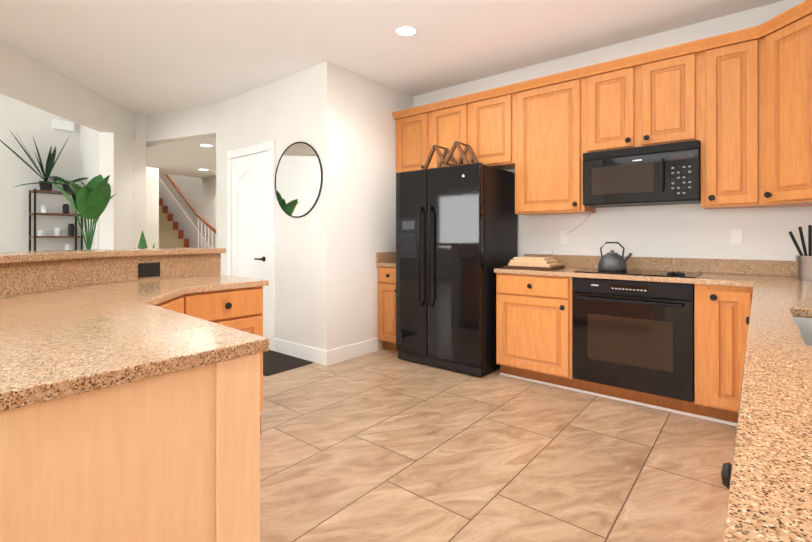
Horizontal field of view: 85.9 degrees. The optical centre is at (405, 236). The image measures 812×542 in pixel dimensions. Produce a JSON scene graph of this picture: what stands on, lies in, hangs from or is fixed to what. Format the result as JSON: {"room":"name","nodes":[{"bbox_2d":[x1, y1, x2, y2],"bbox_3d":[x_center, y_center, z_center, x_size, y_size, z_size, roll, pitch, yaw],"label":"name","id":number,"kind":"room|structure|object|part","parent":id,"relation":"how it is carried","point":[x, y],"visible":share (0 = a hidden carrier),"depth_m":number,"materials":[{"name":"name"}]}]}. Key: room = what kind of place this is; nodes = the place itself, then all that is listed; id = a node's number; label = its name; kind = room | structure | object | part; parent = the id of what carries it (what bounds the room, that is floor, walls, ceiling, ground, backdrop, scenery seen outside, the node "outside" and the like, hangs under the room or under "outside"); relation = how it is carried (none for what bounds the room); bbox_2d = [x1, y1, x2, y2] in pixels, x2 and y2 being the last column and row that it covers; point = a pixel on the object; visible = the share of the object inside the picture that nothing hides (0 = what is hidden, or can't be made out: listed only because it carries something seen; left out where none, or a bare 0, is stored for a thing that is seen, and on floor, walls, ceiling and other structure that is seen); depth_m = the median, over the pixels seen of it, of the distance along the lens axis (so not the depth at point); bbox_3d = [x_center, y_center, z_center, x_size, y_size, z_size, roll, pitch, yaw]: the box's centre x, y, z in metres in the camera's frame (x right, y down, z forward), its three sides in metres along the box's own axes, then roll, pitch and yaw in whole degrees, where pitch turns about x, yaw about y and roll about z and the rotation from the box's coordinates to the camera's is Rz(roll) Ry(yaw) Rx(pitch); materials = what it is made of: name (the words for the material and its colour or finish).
{"room":"kitchen","nodes":[
{"label":"kitchen","id":0,"kind":"room"},
{"bbox_2d":[0,93,79,251],"bbox_3d":[-7.367,-1.564,4.936,0.150,5.500,6.034,0,0,39],"label":"wall","id":1,"kind":"structure","parent":0,"point":[27,123],"depth_m":6.75,"materials":[{"name":"paint"}]},
{"bbox_2d":[52,119,73,131],"bbox_3d":[-5.515,-1.781,7.017,0.110,0.140,0.260,0,0,39],"label":"trim","id":2,"kind":"structure","parent":1,"relation":"attached to","point":[61,125],"depth_m":6.97,"materials":[{"name":"white paint"}]},
{"bbox_2d":[0,41,135,140],"bbox_3d":[-3.366,-2.781,2.865,0.160,3.070,5.707,0,0,-5],"label":"wall","id":3,"kind":"structure","parent":0,"point":[26,79],"depth_m":4.29,"materials":[{"name":"paint"}]},
{"bbox_2d":[80,113,145,249],"bbox_3d":[-4.494,-1.562,6.565,2.565,5.500,0.115,0,0,39],"label":"wall","id":4,"kind":"structure","parent":0,"point":[89,153],"depth_m":6.85,"materials":[{"name":"paint"}]},
{"bbox_2d":[95,221,97,248],"bbox_3d":[-4.739,0.174,6.677,0.080,2.030,0.015,0,0,39],"label":"door frame","id":5,"kind":"structure","parent":4,"relation":"attached to","point":[96,237],"depth_m":6.66,"materials":[{"name":"white"}]},
{"bbox_2d":[99,132,145,248],"bbox_3d":[-3.510,-0.028,5.460,0.352,2.430,0.591,0,0,39],"label":"wall","id":6,"kind":"structure","parent":0,"point":[123,214],"depth_m":5.42,"materials":[{"name":"paint"}]},
{"bbox_2d":[146,165,158,247],"bbox_3d":[-4.831,-0.035,7.541,0.150,2.450,0.981,0,0,39],"label":"wall","id":7,"kind":"structure","parent":0,"point":[152,205],"depth_m":7.79,"materials":[{"name":"paint"}]},
{"bbox_2d":[146,104,215,143],"bbox_3d":[-2.833,-1.513,5.613,1.303,0.500,0.154,0,0,24],"label":"wall","id":8,"kind":"structure","parent":0,"point":[199,122],"depth_m":5.54,"materials":[{"name":"paint"}]},
{"bbox_2d":[146,137,215,177],"bbox_3d":[-3.456,-1.336,7.215,4.200,0.150,2.201,0,0,39],"label":"ceiling","id":9,"kind":"structure","parent":0,"point":[188,158],"depth_m":6.96,"materials":[{"name":"paint"}]},
{"bbox_2d":[198,144,213,146],"bbox_3d":[-2.763,-1.259,6.036,0.200,0.004,0.200,0,0,39],"label":"recessed light","id":10,"kind":"object","parent":9,"relation":"in","point":[206,145],"visible":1,"depth_m":6.04,"materials":[{"name":"white"}]},
{"bbox_2d":[159,174,215,247],"bbox_3d":[-4.349,-1.558,9.450,8.400,5.500,0.150,0,0,39],"label":"wall","id":11,"kind":"structure","parent":0,"point":[199,194],"depth_m":9.48,"materials":[{"name":"paint"}]},
{"bbox_2d":[216,62,412,350],"bbox_3d":[-1.065,-0.213,5.216,2.030,2.800,1.435,0,0,39],"label":"wall","id":12,"kind":"structure","parent":0,"point":[341,121],"depth_m":4.34,"materials":[{"name":"paint"}]},
{"bbox_2d":[240,270,259,278],"bbox_3d":[-1.720,0.631,4.809,0.393,0.510,0.006,0,0,39],"label":"trim panel","id":13,"kind":"object","parent":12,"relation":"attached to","point":[250,274],"visible":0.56,"depth_m":4.80,"materials":[{"name":"white"}]},
{"bbox_2d":[232,151,267,337],"bbox_3d":[-1.722,0.141,4.807,0.723,2.070,0.014,0,0,39],"label":"door","id":14,"kind":"structure","parent":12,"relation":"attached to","point":[265,229],"depth_m":4.73,"materials":[{"name":"white wood"}]},
{"bbox_3d":[-1.722,0.246,4.807,0.493,0.160,0.014,0,0,39],"label":"pantry door trim middle rail","id":15,"kind":"part","parent":14,"relation":"part of","materials":[{"name":"white wood"}]},
{"bbox_3d":[-1.722,-0.744,4.808,0.493,0.300,0.014,0,0,39],"label":"pantry door trim top rail","id":16,"kind":"part","parent":14,"relation":"part of","materials":[{"name":"white wood"}]},
{"bbox_2d":[227,140,274,350],"bbox_3d":[-1.723,0.096,4.806,0.923,2.180,0.030,0,0,39],"label":"door frame","id":17,"kind":"structure","parent":12,"relation":"attached to","point":[271,244],"depth_m":4.68,"materials":[{"name":"white wood"}]},
{"bbox_3d":[-2.045,0.142,5.068,0.092,2.088,0.028,0,0,39],"label":"casing","id":18,"kind":"part","parent":17,"relation":"part of","materials":[{"name":"white wood"}]},
{"bbox_3d":[-1.723,-0.948,4.808,0.923,0.092,0.030,0,0,39],"label":"pantry door casing trim","id":19,"kind":"part","parent":17,"relation":"part of","materials":[{"name":"white wood"}]},
{"bbox_3d":[-1.399,0.142,4.545,0.092,2.088,0.028,0,0,39],"label":"casing","id":20,"kind":"part","parent":17,"relation":"part of","materials":[{"name":"white wood"}]},
{"bbox_2d":[275,142,322,217],"bbox_3d":[-1.067,-0.557,4.285,0.744,0.744,0.012,0,0,39],"label":"wall mirror","id":21,"kind":"object","parent":12,"relation":"attached to","point":[298,179],"visible":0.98,"depth_m":4.27,"materials":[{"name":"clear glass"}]},
{"bbox_2d":[274,338,325,364],"bbox_3d":[-1.046,1.120,4.266,0.807,0.130,0.015,0,0,39],"label":"baseboard","id":22,"kind":"structure","parent":12,"relation":"attached to","point":[311,354],"depth_m":4.24,"materials":[{"name":"white"}]},
{"bbox_2d":[311,219,315,230],"bbox_3d":[-0.878,-0.107,4.136,0.070,0.115,0.006,0,0,39],"label":"light switch","id":23,"kind":"object","parent":12,"relation":"attached to","point":[314,221],"visible":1,"depth_m":4.12,"materials":[{"name":"white plastic"}]},
{"bbox_2d":[326,338,377,365],"bbox_3d":[-0.514,1.120,4.270,0.015,0.130,0.690,0,0,39],"label":"baseboard","id":24,"kind":"structure","parent":12,"relation":"attached to","point":[337,355],"depth_m":4.24,"materials":[{"name":"white"}]},
{"bbox_2d":[0,0,784,114],"bbox_3d":[-2.023,-1.693,1.918,7.125,0.150,7.770,0,0,39],"label":"ceiling","id":25,"kind":"structure","parent":0,"point":[146,57],"depth_m":3.54,"materials":[{"name":"paint"}]},
{"bbox_2d":[393,25,418,36],"bbox_3d":[0.000,-1.613,3.426,0.200,0.004,0.200,0,0,39],"label":"recessed light","id":26,"kind":"object","parent":25,"relation":"in","point":[405,30],"visible":1,"depth_m":3.41,"materials":[{"name":"white"}]},
{"bbox_2d":[260,349,736,541],"bbox_3d":[-3.657,1.237,5.605,14.310,0.100,11.750,0,0,39],"label":"floor","id":27,"kind":"structure","parent":0,"point":[382,445],"depth_m":2.29,"materials":[{"name":"tile"}]},
{"bbox_2d":[0,131,87,250],"bbox_3d":[-5.547,-0.211,6.698,0.566,2.800,1.318,0,0,39],"label":"plant shelf","id":28,"kind":"object","parent":27,"relation":"on","point":[45,185],"visible":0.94,"depth_m":6.69,"materials":[{"name":"black metal"}]},
{"bbox_3d":[-5.777,0.239,6.699,0.024,1.900,0.024,0,0,39],"label":"post","id":29,"kind":"part","parent":28,"relation":"part of","materials":[{"name":"black metal"}]},
{"bbox_3d":[-5.528,0.238,6.497,0.024,1.900,0.024,0,0,39],"label":"post","id":30,"kind":"part","parent":28,"relation":"part of","materials":[{"name":"black metal"}]},
{"bbox_2d":[38,230,44,235],"bbox_3d":[-5.583,-0.052,6.684,0.090,0.090,0.090,0,0,39],"label":"jar","id":31,"kind":"object","parent":28,"relation":"on","point":[41,232],"depth_m":6.65,"materials":[{"name":"white ceramic"}]},
{"bbox_2d":[41,205,47,212],"bbox_3d":[-5.564,-0.417,6.708,0.090,0.120,0.090,0,0,39],"label":"jar","id":32,"kind":"object","parent":28,"relation":"on","point":[44,209],"depth_m":6.68,"materials":[{"name":"white ceramic"}]},
{"bbox_3d":[-5.552,-0.772,6.724,0.170,0.150,0.170,0,0,39],"label":"pot","id":33,"kind":"part","parent":28,"relation":"part of","materials":[{"name":"black ceramic"}]},
{"bbox_2d":[54,228,61,235],"bbox_3d":[-5.457,-0.072,6.839,0.090,0.130,0.090,0,0,39],"label":"jar","id":34,"kind":"object","parent":28,"relation":"on","point":[57,230],"depth_m":6.81,"materials":[{"name":"white ceramic"}]},
{"bbox_2d":[62,204,68,213],"bbox_3d":[-5.394,-0.437,6.918,0.090,0.160,0.090,0,0,39],"label":"jar","id":35,"kind":"object","parent":28,"relation":"on","point":[65,207],"depth_m":6.89,"materials":[{"name":"black ceramic"}]},
{"bbox_3d":[-5.375,-0.757,6.941,0.150,0.120,0.150,0,0,39],"label":"pot","id":36,"kind":"part","parent":28,"relation":"part of","materials":[{"name":"black ceramic"}]},
{"bbox_2d":[65,244,71,249],"bbox_3d":[-5.375,0.233,6.940,0.090,0.220,0.090,0,0,39],"label":"jar","id":37,"kind":"object","parent":28,"relation":"on","point":[68,246],"depth_m":6.91,"materials":[{"name":"white ceramic"}]},
{"bbox_2d":[68,224,74,235],"bbox_3d":[-5.350,-0.106,6.971,0.090,0.200,0.090,0,0,39],"label":"jar","id":38,"kind":"object","parent":28,"relation":"on","point":[71,228],"depth_m":6.94,"materials":[{"name":"black ceramic"}]},
{"bbox_3d":[-5.412,0.239,7.149,0.024,1.900,0.024,0,0,39],"label":"post","id":39,"kind":"part","parent":28,"relation":"part of","materials":[{"name":"black metal"}]},
{"bbox_3d":[-5.163,0.239,6.948,0.024,1.900,0.024,0,0,39],"label":"post","id":40,"kind":"part","parent":28,"relation":"part of","materials":[{"name":"black metal"}]},
{"bbox_2d":[51,174,115,249],"bbox_3d":[-3.289,0.242,4.525,0.751,1.888,0.609,0,0,39],"label":"plant","id":41,"kind":"object","parent":27,"relation":"on","point":[91,198],"visible":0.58,"depth_m":4.52,"materials":[{"name":"green plant"}]},
{"bbox_3d":[-3.400,-0.032,4.584,0.017,0.439,0.130,0,0,39],"label":"stem","id":42,"kind":"part","parent":41,"relation":"part of","materials":[{"name":"green plant"}]},
{"bbox_3d":[-3.384,-0.001,4.622,0.038,0.374,0.051,0,0,39],"label":"stem","id":43,"kind":"part","parent":41,"relation":"part of","materials":[{"name":"green plant"}]},
{"bbox_3d":[-3.341,0.003,4.593,0.089,0.368,0.042,0,0,39],"label":"stem","id":44,"kind":"part","parent":41,"relation":"part of","materials":[{"name":"green plant"}]},
{"bbox_3d":[-3.311,0.003,4.591,0.136,0.370,0.021,0,0,39],"label":"stem","id":45,"kind":"part","parent":41,"relation":"part of","materials":[{"name":"green plant"}]},
{"bbox_2d":[0,263,268,310],"bbox_3d":[-1.630,0.651,2.128,1.041,1.064,1.931,0,0,39],"label":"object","id":46,"kind":"structure","parent":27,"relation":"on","point":[53,286],"depth_m":2.30,"materials":[{"name":"stone"}]},
{"bbox_2d":[0,247,225,270],"bbox_3d":[-1.769,0.100,2.148,1.347,0.035,2.126,0,0,39],"label":"countertop","id":47,"kind":"structure","parent":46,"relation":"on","point":[17,260],"depth_m":2.50,"materials":[{"name":"beige stone"}]},
{"bbox_2d":[0,287,268,406],"bbox_3d":[-1.138,0.285,1.772,1.999,0.034,1.840,0,0,39],"label":"countertop","id":48,"kind":"structure","parent":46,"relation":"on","point":[44,350],"depth_m":1.14,"materials":[{"name":"beige stone"}]},
{"bbox_3d":[-1.029,0.393,2.494,0.020,0.150,0.460,0,0,39],"label":"drawer","id":49,"kind":"part","parent":46,"relation":"part of","materials":[{"name":"brown wood"}]},
{"bbox_3d":[-1.010,0.393,2.475,0.034,0.040,0.039,0,0,39],"label":"drawer knob","id":50,"kind":"part","parent":46,"relation":"part of","materials":[{"name":"black metal"}]},
{"bbox_3d":[-1.029,0.773,2.494,0.020,0.580,0.460,0,0,39],"label":"door","id":51,"kind":"part","parent":46,"relation":"part of","materials":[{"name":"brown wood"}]},
{"bbox_2d":[135,230,154,248],"bbox_3d":[-2.407,0.561,3.995,0.360,1.248,0.360,0,0,39],"label":"plant","id":52,"kind":"object","parent":27,"relation":"on","point":[142,242],"visible":0.02,"depth_m":4.04,"materials":[{"name":"green plant"}]},
{"bbox_2d":[159,174,215,247],"bbox_3d":[-5.465,-0.478,9.516,4.620,3.340,1.150,0,0,39],"label":"staircase","id":53,"kind":"structure","parent":27,"relation":"on","point":[178,228],"depth_m":9.66,"materials":[{"name":"brown wood"}]},
{"bbox_2d":[263,350,313,375],"bbox_3d":[-1.307,1.181,4.121,0.730,0.008,0.500,0,0,39],"label":"door mat","id":54,"kind":"object","parent":27,"relation":"on","point":[274,362],"visible":0.57,"depth_m":4.08,"materials":[{"name":"black fabric"}]},
{"bbox_2d":[376,252,398,351],"bbox_3d":[0.013,0.676,4.649,0.352,1.019,0.652,0,0,39],"label":"base cabinet","id":55,"kind":"object","parent":27,"relation":"on","point":[386,263],"visible":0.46,"depth_m":4.46,"materials":[{"name":"brown wood"}]},
{"bbox_3d":[-0.167,0.396,4.434,0.310,0.150,0.020,0,0,39],"label":"drawer","id":56,"kind":"part","parent":55,"relation":"part of","materials":[{"name":"brown wood"}]},
{"bbox_3d":[-0.167,0.776,4.433,0.310,0.580,0.020,0,0,39],"label":"door","id":57,"kind":"part","parent":55,"relation":"part of","materials":[{"name":"brown wood"}]},
{"bbox_2d":[396,163,516,376],"bbox_3d":[0.462,0.285,4.154,0.920,1.800,0.783,0,0,39],"label":"fridge","id":58,"kind":"object","parent":27,"relation":"on","point":[456,235],"visible":0.96,"depth_m":3.84,"materials":[{"name":"black metal"}]},
{"bbox_3d":[0.064,0.238,4.098,0.371,1.705,0.068,0,0,39],"label":"door","id":59,"kind":"part","parent":58,"relation":"part of","materials":[{"name":"black metal"}]},
{"bbox_3d":[0.127,0.185,3.963,0.026,0.912,0.064,0,0,39],"label":"handle","id":60,"kind":"part","parent":58,"relation":"part of","materials":[{"name":"black plastic"}]},
{"bbox_3d":[0.213,0.185,3.893,0.026,0.912,0.064,0,0,39],"label":"handle","id":61,"kind":"part","parent":58,"relation":"part of","materials":[{"name":"black plastic"}]},
{"bbox_2d":[423,141,478,168],"bbox_3d":[0.427,-0.743,4.096,0.505,0.238,0.224,0,0,39],"label":"wine rack","id":62,"kind":"object","parent":58,"relation":"on","point":[443,160],"visible":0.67,"depth_m":4.07,"materials":[{"name":"brown wood"}]},
{"bbox_3d":[0.424,0.237,3.806,0.541,1.705,0.068,0,0,39],"label":"door","id":63,"kind":"part","parent":58,"relation":"part of","materials":[{"name":"black metal"}]},
{"bbox_2d":[494,254,811,541],"bbox_3d":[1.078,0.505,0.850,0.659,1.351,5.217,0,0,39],"label":"base cabinet","id":64,"kind":"object","parent":27,"relation":"on","point":[753,346],"visible":1,"depth_m":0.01,"materials":[{"name":"brown wood"}]},
{"bbox_3d":[1.001,0.394,3.488,0.595,0.150,0.020,0,0,39],"label":"drawer","id":65,"kind":"part","parent":64,"relation":"part of","materials":[{"name":"brown wood"}]},
{"bbox_3d":[1.001,0.774,3.488,0.595,0.580,0.020,0,0,39],"label":"door","id":66,"kind":"part","parent":64,"relation":"part of","materials":[{"name":"brown wood"}]},
{"bbox_2d":[504,256,564,270],"bbox_3d":[1.088,0.223,3.695,0.410,0.094,0.310,0,0,39],"label":"cutting boards","id":67,"kind":"object","parent":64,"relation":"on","point":[537,263],"visible":1,"depth_m":3.60,"materials":[{"name":"beige wood"}]},
{"bbox_2d":[572,277,694,401],"bbox_3d":[1.698,0.689,3.225,0.760,0.754,0.591,0,0,39],"label":"oven","id":68,"kind":"object","parent":64,"relation":"in","point":[638,336],"visible":0.98,"depth_m":3.00,"materials":[{"name":"black metal"}]},
{"bbox_3d":[1.518,0.449,3.005,0.660,0.021,0.022,0,0,39],"label":"handle","id":69,"kind":"part","parent":68,"relation":"part of","materials":[{"name":"black metal"}]},
{"bbox_3d":[1.555,0.362,3.050,0.760,0.100,0.033,0,0,39],"label":"panel","id":70,"kind":"part","parent":68,"relation":"part of","materials":[{"name":"black metal"}]},
{"bbox_2d":[574,267,702,277],"bbox_3d":[1.736,0.256,3.272,0.770,0.026,0.520,0,0,39],"label":"cooktop","id":71,"kind":"object","parent":64,"relation":"in","point":[688,274],"visible":0.98,"depth_m":3.19,"materials":[{"name":"black"}]},
{"bbox_2d":[598,242,631,270],"bbox_3d":[1.630,0.152,3.403,0.248,0.221,0.208,0,0,39],"label":"kettle","id":72,"kind":"object","parent":71,"relation":"on","point":[611,260],"visible":1,"depth_m":3.35,"materials":[{"name":"grey metal"}]},
{"bbox_3d":[1.615,0.103,3.416,0.182,0.122,0.012,0,0,39],"label":"handle","id":73,"kind":"part","parent":72,"relation":"part of","materials":[{"name":"black metal"}]},
{"bbox_3d":[1.700,0.161,3.346,0.068,0.078,0.022,0,0,39],"label":"spout","id":74,"kind":"part","parent":72,"relation":"part of","materials":[{"name":"grey metal"}]},
{"bbox_3d":[1.913,0.378,2.714,0.039,0.040,0.034,0,0,39],"label":"door knob","id":75,"kind":"part","parent":64,"relation":"part of","materials":[{"name":"black metal"}]},
{"bbox_3d":[0.532,0.391,0.709,0.034,0.040,0.039,0,0,39],"label":"drawer knob","id":76,"kind":"part","parent":64,"relation":"part of","materials":[{"name":"black metal"}]},
{"bbox_3d":[1.989,0.701,2.687,0.215,0.725,0.020,0,0,39],"label":"door","id":77,"kind":"part","parent":64,"relation":"part of","materials":[{"name":"brown wood"}]},
{"bbox_2d":[788,225,811,280],"bbox_3d":[2.501,0.099,2.699,0.204,0.339,0.136,0,0,39],"label":"holder","id":78,"kind":"object","parent":64,"relation":"on","point":[804,266],"visible":1,"depth_m":2.69,"materials":[{"name":"white ceramic"}]},
{"bbox_2d":[795,255,811,280],"bbox_3d":[2.501,0.193,2.699,0.136,0.150,0.136,0,0,39],"label":"cup","id":79,"kind":"object","parent":78,"relation":"on","point":[803,262],"depth_m":2.68,"materials":[{"name":"white ceramic"}]},
{"bbox_2d":[794,317,811,345],"bbox_3d":[1.390,0.391,1.224,0.443,0.176,0.753,0,0,39],"label":"sink","id":80,"kind":"object","parent":64,"relation":"in","point":[804,325],"depth_m":1.62,"materials":[{"name":"silver metal"}]},
{"bbox_2d":[413,0,811,260],"bbox_3d":[1.636,-0.215,3.856,3.880,2.800,0.150,0,0,39],"label":"wall","id":81,"kind":"structure","parent":0,"point":[683,231],"depth_m":3.45,"materials":[{"name":"paint"}]},
{"bbox_2d":[393,108,427,172],"bbox_3d":[0.160,-0.981,4.742,0.467,0.655,0.327,0,0,39],"label":"upper cabinet","id":82,"kind":"object","parent":81,"relation":"attached to","point":[411,127],"depth_m":4.61,"materials":[{"name":"brown wood"}]},
{"bbox_3d":[0.063,-0.972,4.622,0.407,0.605,0.020,0,0,39],"label":"door","id":83,"kind":"part","parent":82,"relation":"part of","materials":[{"name":"brown wood"}]},
{"bbox_2d":[428,88,515,169],"bbox_3d":[0.703,-0.982,4.302,0.930,0.655,0.327,0,0,39],"label":"upper cabinet","id":84,"kind":"object","parent":81,"relation":"attached to","point":[486,123],"depth_m":4.11,"materials":[{"name":"brown wood"}]},
{"bbox_3d":[0.427,-0.972,4.328,0.408,0.605,0.020,0,0,39],"label":"door","id":85,"kind":"part","parent":84,"relation":"part of","materials":[{"name":"brown wood"}]},
{"bbox_3d":[0.786,-0.972,4.037,0.408,0.605,0.020,0,0,39],"label":"door","id":86,"kind":"part","parent":84,"relation":"part of","materials":[{"name":"brown wood"}]},
{"bbox_2d":[512,72,595,214],"bbox_3d":[1.298,-0.755,3.820,0.600,1.109,0.327,0,0,39],"label":"upper cabinet","id":87,"kind":"object","parent":81,"relation":"attached to","point":[548,167],"depth_m":3.68,"materials":[{"name":"brown wood"}]},
{"bbox_3d":[1.201,-0.746,3.701,0.540,1.059,0.020,0,0,39],"label":"door","id":88,"kind":"part","parent":87,"relation":"part of","materials":[{"name":"brown wood"}]},
{"bbox_2d":[560,231,567,243],"bbox_3d":[1.426,0.007,3.925,0.072,0.116,0.006,0,0,39],"label":"outlet","id":89,"kind":"object","parent":81,"relation":"attached to","point":[561,237],"visible":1,"depth_m":3.93,"materials":[{"name":"white plastic"}]},
{"bbox_2d":[584,44,703,152],"bbox_3d":[1.834,-0.988,3.386,0.780,0.645,0.327,0,0,39],"label":"upper cabinet","id":90,"kind":"object","parent":81,"relation":"attached to","point":[658,99],"depth_m":3.22,"materials":[{"name":"brown wood"}]},
{"bbox_3d":[1.587,-0.978,3.389,0.332,0.595,0.020,0,0,39],"label":"door","id":91,"kind":"part","parent":90,"relation":"part of","materials":[{"name":"brown wood"}]},
{"bbox_2d":[583,140,700,207],"bbox_3d":[1.806,-0.455,3.351,0.768,0.414,0.416,0,0,39],"label":"microwave","id":92,"kind":"object","parent":90,"relation":"attached to","point":[663,174],"visible":0.92,"depth_m":3.19,"materials":[{"name":"black"}]},
{"bbox_3d":[1.821,-0.435,3.098,0.018,0.246,0.042,0,0,39],"label":"handle","id":93,"kind":"part","parent":92,"relation":"part of","materials":[{"name":"black plastic"}]},
{"bbox_3d":[1.888,-0.979,3.145,0.332,0.595,0.020,0,0,39],"label":"door","id":94,"kind":"part","parent":90,"relation":"part of","materials":[{"name":"brown wood"}]},
{"bbox_2d":[696,25,759,209],"bbox_3d":[2.269,-0.772,3.034,0.340,1.141,0.327,0,0,39],"label":"upper cabinet","id":95,"kind":"object","parent":81,"relation":"attached to","point":[737,104],"depth_m":2.91,"materials":[{"name":"brown wood"}]},
{"bbox_3d":[2.073,-0.262,2.958,0.039,0.040,0.034,0,0,39],"label":"door knob","id":96,"kind":"part","parent":95,"relation":"part of","materials":[{"name":"black metal"}]},
{"bbox_3d":[2.172,-0.747,2.914,0.280,1.059,0.020,0,0,39],"label":"door","id":97,"kind":"part","parent":95,"relation":"part of","materials":[{"name":"brown wood"}]},
{"bbox_2d":[730,229,742,244],"bbox_3d":[2.385,0.004,3.149,0.072,0.116,0.006,0,0,39],"label":"outlet","id":98,"kind":"object","parent":81,"relation":"attached to","point":[732,236],"visible":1,"depth_m":3.15,"materials":[{"name":"white plastic"}]},
{"bbox_2d":[760,0,811,207],"bbox_3d":[2.554,-0.773,2.633,0.607,1.141,0.592,0,0,39],"label":"upper cabinet","id":99,"kind":"object","parent":81,"relation":"attached to","point":[786,38],"depth_m":2.65,"materials":[{"name":"brown wood"}]},
{"bbox_3d":[1.076,-1.310,3.758,3.129,0.064,0.050,0,0,39],"label":"crown","id":100,"kind":"part","parent":99,"relation":"part of","materials":[{"name":"brown wood"}]},
{"bbox_3d":[2.280,-0.263,2.746,0.034,0.040,0.039,0,0,-6],"label":"door corner knob","id":101,"kind":"part","parent":99,"relation":"part of","materials":[{"name":"black metal"}]},
{"bbox_3d":[2.302,-1.312,2.471,0.547,0.064,0.547,0,0,39],"label":"crown","id":102,"kind":"part","parent":99,"relation":"part of","materials":[{"name":"brown wood"}]},
{"bbox_3d":[2.322,-0.747,2.614,0.020,1.059,0.343,0,0,-6],"label":"door corner","id":103,"kind":"part","parent":99,"relation":"part of","materials":[{"name":"brown wood"}]}
]}

